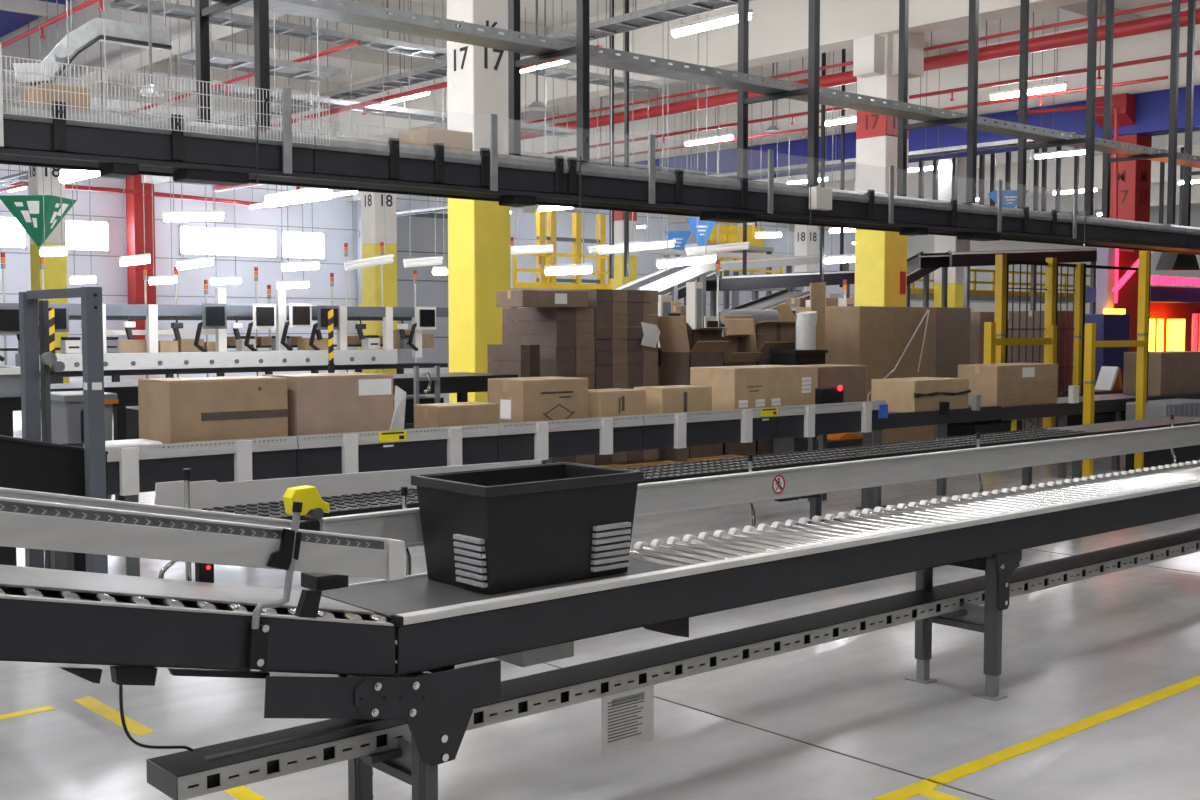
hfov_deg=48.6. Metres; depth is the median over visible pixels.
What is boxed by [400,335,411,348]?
printer
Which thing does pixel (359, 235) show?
column
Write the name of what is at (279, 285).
diffuser
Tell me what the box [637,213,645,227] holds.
ceiling light
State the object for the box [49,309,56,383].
barrier post
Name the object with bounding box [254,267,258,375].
tower
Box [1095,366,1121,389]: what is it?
flap
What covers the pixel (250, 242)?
window
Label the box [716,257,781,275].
guard rail
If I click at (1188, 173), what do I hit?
frame
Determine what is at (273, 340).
printer
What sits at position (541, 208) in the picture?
diffuser
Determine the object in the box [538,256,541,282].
tower
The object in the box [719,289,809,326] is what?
belt
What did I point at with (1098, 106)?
riser pipe
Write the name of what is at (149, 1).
pendant lamp
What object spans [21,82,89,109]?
cardboard box
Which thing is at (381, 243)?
tower
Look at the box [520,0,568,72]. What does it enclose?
ceiling light
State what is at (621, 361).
stack
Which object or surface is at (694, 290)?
tall cabinet
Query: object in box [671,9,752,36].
ceiling light
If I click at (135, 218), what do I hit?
column
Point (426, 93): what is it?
diffuser
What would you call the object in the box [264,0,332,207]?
light
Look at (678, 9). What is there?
pipe
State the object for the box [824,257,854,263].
diffuser
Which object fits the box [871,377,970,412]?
cardboard box
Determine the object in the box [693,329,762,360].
carton
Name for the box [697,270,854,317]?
belt
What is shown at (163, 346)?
cardboard box
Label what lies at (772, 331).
carton
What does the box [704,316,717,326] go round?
monitor
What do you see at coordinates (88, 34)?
duct
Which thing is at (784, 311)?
flap
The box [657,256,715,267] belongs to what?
diffuser
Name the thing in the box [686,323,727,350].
carton
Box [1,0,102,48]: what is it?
pipe
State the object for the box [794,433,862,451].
bin
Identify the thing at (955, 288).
column
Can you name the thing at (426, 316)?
monitor
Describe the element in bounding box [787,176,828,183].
ceiling light
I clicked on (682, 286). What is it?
belt
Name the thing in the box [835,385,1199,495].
conveyor
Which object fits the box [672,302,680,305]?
cardboard box
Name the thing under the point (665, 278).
belt
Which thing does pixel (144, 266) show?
tower
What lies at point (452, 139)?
cardboard box
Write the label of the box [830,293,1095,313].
walkway
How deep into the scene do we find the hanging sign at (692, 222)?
33.69 m
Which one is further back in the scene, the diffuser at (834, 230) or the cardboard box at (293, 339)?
the diffuser at (834, 230)
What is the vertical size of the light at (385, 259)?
5.726 m
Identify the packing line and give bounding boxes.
[0,288,448,413]
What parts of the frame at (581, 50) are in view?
post, cross arm, post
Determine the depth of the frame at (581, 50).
10.46 m
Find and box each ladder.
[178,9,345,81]
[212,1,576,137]
[396,42,1085,216]
[413,366,439,403]
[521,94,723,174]
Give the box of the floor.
[0,366,1199,799]
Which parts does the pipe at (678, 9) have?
hanger rod, hanger rod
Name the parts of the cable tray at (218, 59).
hanger rod, rail, rail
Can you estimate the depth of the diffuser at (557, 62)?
22.19 m
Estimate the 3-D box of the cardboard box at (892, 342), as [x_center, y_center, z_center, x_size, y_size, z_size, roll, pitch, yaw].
[4.083,-0.314,18.878,2.630,2.000,1.152,-3,4,-41]
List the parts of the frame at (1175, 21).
post, cross arm, post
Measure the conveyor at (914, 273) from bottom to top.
3.397 m
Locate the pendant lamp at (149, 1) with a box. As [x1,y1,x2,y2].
[138,0,163,96]
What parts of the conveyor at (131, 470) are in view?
rail post, leg, panel, guide rail, rail post, rail post, panel, guide rail, panel, rail post, rail post, leg, panel, guide rail, rail post, rail post, panel, guide rail, rail post, rail post, leg, leg, panel, guide rail, rail post, leg, leg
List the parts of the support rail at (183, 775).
plate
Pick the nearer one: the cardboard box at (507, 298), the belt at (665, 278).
the cardboard box at (507, 298)
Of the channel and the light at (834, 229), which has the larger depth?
the light at (834, 229)
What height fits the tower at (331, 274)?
2.974 m
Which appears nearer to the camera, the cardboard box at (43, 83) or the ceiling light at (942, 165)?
the cardboard box at (43, 83)
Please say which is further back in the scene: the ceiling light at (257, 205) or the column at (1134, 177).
the ceiling light at (257, 205)
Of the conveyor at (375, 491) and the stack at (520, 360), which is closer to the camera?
the conveyor at (375, 491)
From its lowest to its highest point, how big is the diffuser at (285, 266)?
0.167 m
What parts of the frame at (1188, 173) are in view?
cross arm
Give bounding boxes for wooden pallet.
[601,464,637,468]
[620,460,685,466]
[687,454,744,461]
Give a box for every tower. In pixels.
[1,252,6,365]
[40,256,44,299]
[143,265,147,377]
[174,267,178,377]
[204,280,208,376]
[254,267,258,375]
[267,285,270,349]
[330,273,333,305]
[344,243,347,371]
[380,242,383,373]
[413,270,416,362]
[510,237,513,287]
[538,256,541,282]
[716,259,719,326]
[843,280,846,297]
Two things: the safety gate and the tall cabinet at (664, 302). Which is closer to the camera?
the safety gate
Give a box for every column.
[28,166,68,382]
[126,174,155,339]
[357,201,361,348]
[361,137,397,373]
[447,0,510,402]
[612,211,636,289]
[794,174,817,290]
[853,32,923,306]
[934,157,969,307]
[1095,93,1151,251]
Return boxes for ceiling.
[0,0,1199,231]
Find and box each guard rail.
[513,253,611,288]
[707,222,754,245]
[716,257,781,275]
[910,269,1089,296]
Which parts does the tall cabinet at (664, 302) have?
panel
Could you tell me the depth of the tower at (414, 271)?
32.80 m
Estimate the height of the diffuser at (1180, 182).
0.099 m
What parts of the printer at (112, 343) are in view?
lid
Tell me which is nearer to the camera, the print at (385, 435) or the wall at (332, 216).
the print at (385, 435)
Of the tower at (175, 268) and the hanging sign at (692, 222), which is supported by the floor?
the tower at (175, 268)
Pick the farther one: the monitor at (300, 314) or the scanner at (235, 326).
the monitor at (300, 314)
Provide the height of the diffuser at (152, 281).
0.160 m
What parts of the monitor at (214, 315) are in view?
arm, plate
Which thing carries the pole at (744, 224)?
hanging from the ceiling
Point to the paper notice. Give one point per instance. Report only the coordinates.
(627, 717)
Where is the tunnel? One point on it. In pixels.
(1174, 320)
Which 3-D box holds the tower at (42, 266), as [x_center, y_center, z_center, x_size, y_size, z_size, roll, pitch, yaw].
[-11.308,-1.372,26.999,0.083,3.197,0.083,-1,3,-19]
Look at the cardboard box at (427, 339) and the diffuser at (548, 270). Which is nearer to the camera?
the diffuser at (548, 270)
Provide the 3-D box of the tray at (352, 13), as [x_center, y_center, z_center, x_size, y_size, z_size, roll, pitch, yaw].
[2.364,-2.971,13.110,19.002,0.085,0.300,-3,4,-41]
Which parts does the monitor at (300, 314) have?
arm, plate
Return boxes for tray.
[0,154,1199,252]
[111,0,664,92]
[210,0,1199,167]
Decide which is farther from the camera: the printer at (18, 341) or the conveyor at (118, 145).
the printer at (18, 341)
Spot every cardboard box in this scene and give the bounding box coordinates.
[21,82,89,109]
[119,340,146,352]
[138,376,287,447]
[158,341,177,351]
[173,339,203,351]
[204,342,215,351]
[227,336,256,345]
[257,336,271,345]
[262,372,405,438]
[289,336,301,344]
[297,338,327,349]
[347,336,382,344]
[393,330,410,348]
[398,127,472,150]
[414,402,498,431]
[422,334,433,347]
[488,376,587,426]
[496,290,587,307]
[588,388,645,418]
[634,385,711,416]
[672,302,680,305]
[672,306,685,321]
[690,365,817,412]
[786,298,809,310]
[796,306,970,444]
[798,364,865,402]
[825,298,837,306]
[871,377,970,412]
[958,363,1057,406]
[970,312,993,363]
[1008,311,1072,429]
[1123,351,1199,394]
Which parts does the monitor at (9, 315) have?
plate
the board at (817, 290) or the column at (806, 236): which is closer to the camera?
the board at (817, 290)
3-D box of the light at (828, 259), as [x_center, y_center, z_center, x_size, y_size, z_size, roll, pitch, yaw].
[4.920,-5.440,26.602,1.218,5.435,0.110,-3,4,-41]
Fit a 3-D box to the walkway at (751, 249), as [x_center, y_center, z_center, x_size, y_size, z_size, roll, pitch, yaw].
[4.731,-3.686,53.077,4.224,4.878,2.080,-3,4,-41]
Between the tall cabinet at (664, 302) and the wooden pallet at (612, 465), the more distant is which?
the tall cabinet at (664, 302)
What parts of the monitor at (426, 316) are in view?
arm, plate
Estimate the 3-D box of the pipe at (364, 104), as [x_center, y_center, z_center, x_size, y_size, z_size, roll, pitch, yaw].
[-9.674,-6.919,30.043,0.090,2.870,29.500,-3,4,-41]
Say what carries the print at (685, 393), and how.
attached to the cardboard box at (672, 398)
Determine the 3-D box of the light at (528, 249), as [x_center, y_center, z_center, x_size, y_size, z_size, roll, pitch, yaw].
[-1.226,-5.307,23.893,0.980,5.396,0.100,-3,4,-41]
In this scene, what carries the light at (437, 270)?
hanging from the ceiling
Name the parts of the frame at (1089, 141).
post, cross arm, post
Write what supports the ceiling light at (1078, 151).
hanging from the ceiling
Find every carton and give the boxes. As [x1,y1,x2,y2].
[658,316,729,462]
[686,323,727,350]
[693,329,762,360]
[719,331,762,455]
[724,315,795,350]
[724,319,795,455]
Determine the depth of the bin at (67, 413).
9.18 m
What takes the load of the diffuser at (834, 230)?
attached to the light at (834, 229)
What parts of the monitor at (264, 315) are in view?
arm, plate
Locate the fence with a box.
[984,254,1138,429]
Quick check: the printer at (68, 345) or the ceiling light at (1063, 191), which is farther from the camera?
the ceiling light at (1063, 191)
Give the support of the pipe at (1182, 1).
hanging from the ceiling
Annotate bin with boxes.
[40,391,118,571]
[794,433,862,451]
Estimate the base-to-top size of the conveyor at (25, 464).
1.788 m
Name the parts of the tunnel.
frame post, red panel, panel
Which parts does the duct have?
hanger rod, hanger rod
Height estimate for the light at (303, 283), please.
5.903 m
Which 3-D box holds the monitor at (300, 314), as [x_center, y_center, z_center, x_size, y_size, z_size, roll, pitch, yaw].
[-6.530,-1.552,28.448,0.598,1.033,0.411,1,3,9]
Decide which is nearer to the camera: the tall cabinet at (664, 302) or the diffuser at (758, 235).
the tall cabinet at (664, 302)
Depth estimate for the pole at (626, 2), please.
23.30 m
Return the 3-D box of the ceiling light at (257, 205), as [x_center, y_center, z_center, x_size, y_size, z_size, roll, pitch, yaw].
[-12.426,-8.221,48.506,0.100,2.349,1.560,-3,4,-41]
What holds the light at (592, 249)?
hanging from the ceiling
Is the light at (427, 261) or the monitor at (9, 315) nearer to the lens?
the light at (427, 261)
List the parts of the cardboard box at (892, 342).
corner panel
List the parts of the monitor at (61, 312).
plate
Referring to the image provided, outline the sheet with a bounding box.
[641,322,659,347]
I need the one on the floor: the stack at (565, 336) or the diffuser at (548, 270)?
the stack at (565, 336)
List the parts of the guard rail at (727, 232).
rail, rail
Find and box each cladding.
[710,221,763,253]
[918,146,1183,225]
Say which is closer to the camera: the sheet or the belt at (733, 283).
the sheet
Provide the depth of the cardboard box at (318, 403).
8.98 m
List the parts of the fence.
post, post, rail, wire panel, post, post, rail, post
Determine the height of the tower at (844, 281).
2.717 m
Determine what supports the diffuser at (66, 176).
attached to the light at (66, 175)
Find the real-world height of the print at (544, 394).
0.050 m
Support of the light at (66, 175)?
hanging from the ceiling
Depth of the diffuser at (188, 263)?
22.93 m
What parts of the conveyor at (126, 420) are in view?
leg, drawer, frame, drawer, leg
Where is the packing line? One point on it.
(153, 362)
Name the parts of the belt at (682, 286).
frame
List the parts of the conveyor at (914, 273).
frame, frame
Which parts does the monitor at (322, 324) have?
arm, plate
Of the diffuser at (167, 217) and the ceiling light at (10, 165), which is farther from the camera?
the ceiling light at (10, 165)
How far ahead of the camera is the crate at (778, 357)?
16.78 m
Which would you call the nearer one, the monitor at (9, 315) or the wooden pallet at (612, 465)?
the wooden pallet at (612, 465)
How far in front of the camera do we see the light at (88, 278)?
24.63 m
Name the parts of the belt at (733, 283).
frame, frame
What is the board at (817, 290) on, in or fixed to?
on the crate at (778, 357)
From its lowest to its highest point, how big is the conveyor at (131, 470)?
1.030 m
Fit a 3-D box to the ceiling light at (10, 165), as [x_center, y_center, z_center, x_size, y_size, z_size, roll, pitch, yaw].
[-18.650,-7.878,42.416,0.100,2.349,1.560,-3,4,-41]
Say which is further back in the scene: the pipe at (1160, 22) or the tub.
the pipe at (1160, 22)
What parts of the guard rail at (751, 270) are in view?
rail, rail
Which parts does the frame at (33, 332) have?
post, post, knob, knob, label plate, post, label plate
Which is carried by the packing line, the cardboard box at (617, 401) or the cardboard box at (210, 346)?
the cardboard box at (210, 346)
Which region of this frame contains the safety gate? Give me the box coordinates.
[1082,323,1146,476]
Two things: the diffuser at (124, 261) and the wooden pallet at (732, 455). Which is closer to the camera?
the wooden pallet at (732, 455)
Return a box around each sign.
[0,0,77,246]
[664,82,691,256]
[686,82,717,245]
[987,150,1030,207]
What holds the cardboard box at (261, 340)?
on the packing line
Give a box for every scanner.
[123,315,135,339]
[171,316,182,339]
[231,316,242,339]
[313,316,322,339]
[355,317,365,339]
[397,317,407,339]
[815,385,843,403]
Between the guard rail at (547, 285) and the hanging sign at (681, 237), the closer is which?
the guard rail at (547, 285)
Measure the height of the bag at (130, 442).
0.069 m
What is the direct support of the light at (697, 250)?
hanging from the ceiling
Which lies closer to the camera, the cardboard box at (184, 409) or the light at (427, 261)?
the cardboard box at (184, 409)
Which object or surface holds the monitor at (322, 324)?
attached to the packing line
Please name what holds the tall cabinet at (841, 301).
on the floor
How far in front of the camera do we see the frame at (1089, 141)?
15.50 m
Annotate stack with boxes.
[487,344,539,460]
[502,307,594,464]
[552,289,657,465]
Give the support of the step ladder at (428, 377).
on the floor
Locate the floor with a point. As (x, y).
(1099, 678)
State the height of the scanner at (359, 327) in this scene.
0.529 m
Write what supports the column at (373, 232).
on the floor
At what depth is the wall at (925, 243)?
70.62 m
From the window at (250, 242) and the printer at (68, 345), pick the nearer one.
the printer at (68, 345)
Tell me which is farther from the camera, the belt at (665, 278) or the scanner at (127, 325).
the scanner at (127, 325)
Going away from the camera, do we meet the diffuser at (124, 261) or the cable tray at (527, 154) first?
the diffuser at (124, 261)
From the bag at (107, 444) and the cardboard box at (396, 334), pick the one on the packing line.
the cardboard box at (396, 334)
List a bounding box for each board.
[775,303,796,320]
[810,282,825,349]
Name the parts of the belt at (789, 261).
frame, frame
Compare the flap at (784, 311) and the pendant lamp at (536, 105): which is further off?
the pendant lamp at (536, 105)
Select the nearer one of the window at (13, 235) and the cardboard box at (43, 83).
the cardboard box at (43, 83)
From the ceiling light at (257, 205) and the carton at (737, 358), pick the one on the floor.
the carton at (737, 358)
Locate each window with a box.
[0,215,26,248]
[66,219,109,251]
[179,225,277,257]
[281,230,324,259]
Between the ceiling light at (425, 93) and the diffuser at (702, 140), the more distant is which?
the diffuser at (702, 140)
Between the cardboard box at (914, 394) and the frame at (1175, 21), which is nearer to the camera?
the cardboard box at (914, 394)
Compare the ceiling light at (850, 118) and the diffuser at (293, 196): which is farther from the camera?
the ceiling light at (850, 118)
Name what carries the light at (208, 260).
hanging from the ceiling
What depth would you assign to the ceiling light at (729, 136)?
31.33 m
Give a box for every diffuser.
[8,187,25,191]
[40,249,66,255]
[59,170,99,183]
[70,277,95,283]
[120,257,149,265]
[149,278,176,284]
[164,214,222,221]
[177,259,212,269]
[211,279,240,284]
[250,204,265,208]
[264,190,332,207]
[277,283,308,288]
[282,263,318,270]
[345,258,393,270]
[384,91,429,104]
[404,260,441,267]
[433,270,446,274]
[510,248,552,254]
[520,60,568,72]
[538,206,572,211]
[545,267,591,274]
[588,248,597,252]
[598,243,674,254]
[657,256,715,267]
[685,136,732,145]
[686,245,748,255]
[755,233,781,237]
[789,178,827,183]
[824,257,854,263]
[825,117,855,125]
[829,228,854,232]
[908,165,947,171]
[991,85,1064,99]
[1178,180,1199,184]
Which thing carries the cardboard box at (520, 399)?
on the conveyor at (131, 470)
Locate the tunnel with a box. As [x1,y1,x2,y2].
[1061,247,1199,394]
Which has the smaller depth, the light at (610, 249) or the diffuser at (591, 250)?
the light at (610, 249)
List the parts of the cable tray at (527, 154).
rail, hanger rod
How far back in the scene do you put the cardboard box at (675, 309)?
20.76 m
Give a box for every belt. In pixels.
[614,262,711,326]
[658,268,721,315]
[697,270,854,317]
[710,252,854,335]
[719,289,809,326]
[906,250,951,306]
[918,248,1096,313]
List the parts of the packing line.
leg, post, leg, post, rail, leg, post, under frame, post, post, post, leg, post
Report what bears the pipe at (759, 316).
on the floor
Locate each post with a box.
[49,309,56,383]
[328,309,334,372]
[1134,251,1150,469]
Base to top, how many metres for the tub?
1.492 m
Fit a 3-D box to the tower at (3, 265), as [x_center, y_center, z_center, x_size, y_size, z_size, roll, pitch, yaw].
[-11.876,-1.341,26.504,0.083,3.192,0.083,-1,3,-19]
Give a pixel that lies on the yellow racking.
(576, 239)
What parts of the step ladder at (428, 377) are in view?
handle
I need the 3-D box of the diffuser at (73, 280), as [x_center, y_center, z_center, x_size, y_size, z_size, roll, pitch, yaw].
[-9.617,-2.224,24.706,0.451,0.138,0.110,-3,4,-41]
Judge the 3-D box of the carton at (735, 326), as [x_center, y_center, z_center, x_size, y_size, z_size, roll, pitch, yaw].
[2.113,-0.138,17.252,0.816,1.832,0.620,-3,4,-41]
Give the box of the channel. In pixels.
[635,60,854,262]
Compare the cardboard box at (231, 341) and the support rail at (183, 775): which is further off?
the cardboard box at (231, 341)
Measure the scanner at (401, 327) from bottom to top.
0.530 m
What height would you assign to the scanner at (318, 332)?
0.528 m
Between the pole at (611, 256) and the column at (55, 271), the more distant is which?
the column at (55, 271)
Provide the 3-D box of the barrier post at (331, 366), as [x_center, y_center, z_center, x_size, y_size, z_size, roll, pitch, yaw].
[-5.481,-0.814,27.074,0.120,2.074,0.060,-3,4,-41]
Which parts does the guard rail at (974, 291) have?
rail, rail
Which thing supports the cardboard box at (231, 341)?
on the packing line
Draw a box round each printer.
[18,341,39,353]
[60,337,81,353]
[106,337,118,352]
[236,336,255,350]
[271,336,290,350]
[362,335,379,348]
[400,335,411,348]
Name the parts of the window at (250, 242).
pane, pane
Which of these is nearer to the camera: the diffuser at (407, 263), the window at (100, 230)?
the diffuser at (407, 263)
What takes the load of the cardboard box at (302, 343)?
on the packing line
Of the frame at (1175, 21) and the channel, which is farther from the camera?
the channel
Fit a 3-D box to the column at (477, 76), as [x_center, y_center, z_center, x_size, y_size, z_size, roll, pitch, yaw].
[-1.627,-3.458,17.799,0.616,8.400,0.616,-3,4,-41]
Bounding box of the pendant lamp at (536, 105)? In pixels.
[526,0,547,110]
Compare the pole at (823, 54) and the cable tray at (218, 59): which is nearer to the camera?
the cable tray at (218, 59)
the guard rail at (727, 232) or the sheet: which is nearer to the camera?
the sheet
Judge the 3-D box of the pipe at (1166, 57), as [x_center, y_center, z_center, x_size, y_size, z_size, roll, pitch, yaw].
[2.175,-7.224,30.749,0.090,2.340,36.000,-3,4,-41]
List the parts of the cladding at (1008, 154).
hanger post, hanger post, hanger post, hanger post, hanger post, hanger post, hanger post, hanger post, hanger post, hanger post, hanger post, hanger post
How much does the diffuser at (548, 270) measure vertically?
0.167 m
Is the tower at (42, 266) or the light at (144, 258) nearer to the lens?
the light at (144, 258)
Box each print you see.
[382,432,403,438]
[541,391,572,397]
[543,404,574,419]
[619,396,624,413]
[684,392,686,411]
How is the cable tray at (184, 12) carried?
hanging from the ceiling
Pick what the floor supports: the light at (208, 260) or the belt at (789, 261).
the belt at (789, 261)
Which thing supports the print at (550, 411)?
attached to the cardboard box at (520, 399)
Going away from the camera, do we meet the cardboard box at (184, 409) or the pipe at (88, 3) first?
the cardboard box at (184, 409)
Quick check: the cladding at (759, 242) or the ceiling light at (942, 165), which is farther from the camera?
the cladding at (759, 242)
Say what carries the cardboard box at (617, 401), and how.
on the conveyor at (131, 470)
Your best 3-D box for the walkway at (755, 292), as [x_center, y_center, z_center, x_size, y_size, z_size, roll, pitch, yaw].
[3.761,-2.024,40.355,5.016,2.994,2.080,-3,4,-41]
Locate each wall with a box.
[0,164,854,366]
[907,204,1199,313]
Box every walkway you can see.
[511,288,584,307]
[663,243,773,305]
[738,287,803,300]
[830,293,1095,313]
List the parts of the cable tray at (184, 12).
hanger rod, hanger rod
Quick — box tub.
[0,366,20,565]
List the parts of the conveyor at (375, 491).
leg, leg, leg, leg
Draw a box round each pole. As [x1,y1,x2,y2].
[609,0,613,278]
[624,0,628,276]
[743,223,746,274]
[820,52,825,281]
[839,49,845,286]
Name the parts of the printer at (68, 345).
lid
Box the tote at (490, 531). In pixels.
[411,462,643,594]
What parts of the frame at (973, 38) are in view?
post, cross arm, post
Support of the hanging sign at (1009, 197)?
hanging from the ceiling
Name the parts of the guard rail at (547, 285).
rail, rail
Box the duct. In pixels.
[7,0,171,88]
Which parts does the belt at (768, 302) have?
frame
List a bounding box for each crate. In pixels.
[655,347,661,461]
[770,349,827,453]
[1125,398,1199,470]
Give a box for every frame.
[19,287,107,573]
[195,0,269,128]
[508,0,589,161]
[737,0,819,185]
[897,0,978,202]
[1017,0,1097,215]
[1102,0,1180,223]
[1183,0,1199,226]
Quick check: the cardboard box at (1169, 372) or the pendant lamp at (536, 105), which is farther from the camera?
the pendant lamp at (536, 105)
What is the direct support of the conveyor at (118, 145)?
hanging from the frame at (203, 11)
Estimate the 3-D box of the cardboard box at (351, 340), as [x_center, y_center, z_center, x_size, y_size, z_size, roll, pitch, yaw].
[-5.576,-1.404,31.080,0.913,0.201,0.400,-3,4,-41]
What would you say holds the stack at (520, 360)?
on the floor
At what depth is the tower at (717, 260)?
25.80 m
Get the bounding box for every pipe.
[0,0,603,192]
[0,0,753,185]
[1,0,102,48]
[8,181,299,207]
[28,0,359,114]
[212,8,1199,191]
[524,0,1198,123]
[542,12,1199,153]
[593,0,1167,159]
[719,309,781,324]
[1017,104,1118,218]
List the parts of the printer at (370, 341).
lid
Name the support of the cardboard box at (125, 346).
on the packing line
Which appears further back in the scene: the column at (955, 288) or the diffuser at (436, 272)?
the column at (955, 288)
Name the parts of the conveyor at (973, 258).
frame, frame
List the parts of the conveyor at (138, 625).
panel, guide rail, guide post, guide rail, guide post, sensor arm, clamp knob, panel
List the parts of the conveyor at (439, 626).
leg, knee plate, splice plate, cross plate, guide post, leg, leg plate, guide post, guide rail, panel, edge rail, foot plate, leg, cross plate, guide post, foot plate, leg, gusset plate, guide post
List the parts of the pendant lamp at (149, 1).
rod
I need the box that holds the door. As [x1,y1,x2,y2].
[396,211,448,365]
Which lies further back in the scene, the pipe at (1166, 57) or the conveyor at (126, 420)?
the pipe at (1166, 57)
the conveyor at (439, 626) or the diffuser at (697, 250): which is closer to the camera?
the conveyor at (439, 626)
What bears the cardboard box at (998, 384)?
on the conveyor at (1108, 406)
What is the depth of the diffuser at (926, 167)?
36.97 m
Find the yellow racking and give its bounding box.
[536,210,605,307]
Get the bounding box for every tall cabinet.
[657,295,671,346]
[686,282,702,328]
[838,298,853,305]
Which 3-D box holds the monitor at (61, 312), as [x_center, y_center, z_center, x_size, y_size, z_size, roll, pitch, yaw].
[-10.405,-1.283,25.074,0.598,1.033,0.411,1,3,9]
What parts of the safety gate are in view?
post, rail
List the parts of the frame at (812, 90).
post, cross arm, post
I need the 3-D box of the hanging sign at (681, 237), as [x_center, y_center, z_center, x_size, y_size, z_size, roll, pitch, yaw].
[2.125,-6.226,36.080,0.727,4.933,0.727,0,3,4]
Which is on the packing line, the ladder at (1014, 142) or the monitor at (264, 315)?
the monitor at (264, 315)
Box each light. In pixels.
[7,165,25,191]
[38,0,66,255]
[59,0,106,183]
[68,0,95,283]
[119,10,150,265]
[148,57,176,284]
[162,0,223,221]
[176,0,213,269]
[210,41,240,284]
[249,184,267,208]
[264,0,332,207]
[276,16,309,288]
[281,17,319,270]
[333,190,356,196]
[344,0,393,270]
[384,0,429,104]
[403,0,442,267]
[433,0,446,274]
[510,68,552,254]
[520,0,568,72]
[538,76,572,211]
[544,0,591,274]
[587,0,641,252]
[597,0,675,254]
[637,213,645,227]
[656,0,716,267]
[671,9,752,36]
[684,88,733,145]
[685,14,749,255]
[755,65,781,237]
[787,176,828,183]
[820,105,855,125]
[824,51,854,263]
[829,67,854,232]
[908,159,948,171]
[989,7,1066,99]
[1034,148,1084,158]
[1052,187,1097,194]
[1177,147,1199,184]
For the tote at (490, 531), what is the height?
0.362 m
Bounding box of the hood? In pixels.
[1086,286,1199,303]
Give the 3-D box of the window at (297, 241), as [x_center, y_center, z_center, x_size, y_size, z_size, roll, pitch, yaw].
[-11.804,-6.139,52.691,1.920,1.120,0.200,-3,4,-41]
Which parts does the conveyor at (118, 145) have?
frame, panel, panel, edge rail, stay rod, guard post, panel, panel, edge rail, guard post, stay rod, panel, guard post, panel, edge rail, guard post, stay rod, panel, panel, edge rail, guard post, panel, guard post, panel, edge rail, panel, guard post, stay rod, panel, edge rail, panel, panel, edge rail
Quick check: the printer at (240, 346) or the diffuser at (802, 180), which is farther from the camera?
the diffuser at (802, 180)
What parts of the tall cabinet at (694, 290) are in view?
panel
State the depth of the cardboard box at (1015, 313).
21.25 m
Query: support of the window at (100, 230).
in the wall at (332, 216)
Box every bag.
[83,442,118,450]
[105,439,161,450]
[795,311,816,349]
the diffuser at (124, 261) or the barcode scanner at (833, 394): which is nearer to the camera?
the barcode scanner at (833, 394)
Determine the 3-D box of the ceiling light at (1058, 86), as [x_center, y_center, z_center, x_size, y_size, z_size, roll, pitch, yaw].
[8.011,-6.886,24.836,0.100,2.349,1.560,-3,4,-41]
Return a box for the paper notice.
[601,684,653,754]
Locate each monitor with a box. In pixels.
[0,306,19,361]
[39,305,68,353]
[194,303,226,351]
[244,304,275,350]
[281,303,311,350]
[309,306,338,349]
[408,307,435,350]
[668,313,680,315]
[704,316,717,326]
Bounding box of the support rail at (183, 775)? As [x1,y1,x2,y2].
[146,528,1199,799]
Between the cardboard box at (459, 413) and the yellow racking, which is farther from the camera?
the yellow racking
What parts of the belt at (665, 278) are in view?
frame, frame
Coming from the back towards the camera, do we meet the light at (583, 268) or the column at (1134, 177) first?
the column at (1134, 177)
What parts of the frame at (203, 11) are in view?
post, cross arm, post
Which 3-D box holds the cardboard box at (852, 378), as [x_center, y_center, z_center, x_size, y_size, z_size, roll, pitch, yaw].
[2.159,-0.139,12.864,0.722,0.395,0.480,-3,4,-41]
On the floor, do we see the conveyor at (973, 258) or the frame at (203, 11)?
the conveyor at (973, 258)
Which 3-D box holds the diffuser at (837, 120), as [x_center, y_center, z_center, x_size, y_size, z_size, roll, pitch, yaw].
[5.333,-5.952,28.265,0.099,0.099,1.500,-3,4,-41]
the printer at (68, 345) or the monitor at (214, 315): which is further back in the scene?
the monitor at (214, 315)
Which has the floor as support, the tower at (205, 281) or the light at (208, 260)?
the tower at (205, 281)
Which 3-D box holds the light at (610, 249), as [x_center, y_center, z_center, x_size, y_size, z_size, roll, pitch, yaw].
[0.686,-5.327,24.235,1.939,5.394,0.100,-3,4,-41]
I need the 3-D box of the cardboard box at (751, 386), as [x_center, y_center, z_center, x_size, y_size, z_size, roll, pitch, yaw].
[1.410,-0.101,12.097,1.122,0.407,0.552,-3,4,-41]
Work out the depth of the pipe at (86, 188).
47.30 m
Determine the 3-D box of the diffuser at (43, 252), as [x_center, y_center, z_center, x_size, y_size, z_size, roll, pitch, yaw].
[-8.811,-2.378,21.414,0.403,0.140,0.110,-3,4,-41]
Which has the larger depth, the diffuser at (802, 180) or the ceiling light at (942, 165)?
the diffuser at (802, 180)
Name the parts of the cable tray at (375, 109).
rail, rail, hanger rod, hanger rod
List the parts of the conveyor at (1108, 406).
leg, panel, leg, panel, panel, leg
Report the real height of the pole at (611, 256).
5.800 m
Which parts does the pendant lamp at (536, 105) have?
rod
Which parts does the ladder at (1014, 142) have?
rail, rail, hanger rod, hanger rod, hanger rod, hanger rod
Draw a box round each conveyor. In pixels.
[0,43,1199,254]
[0,435,107,569]
[0,469,404,750]
[12,372,517,500]
[61,400,887,576]
[154,416,1199,530]
[203,415,1199,799]
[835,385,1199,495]

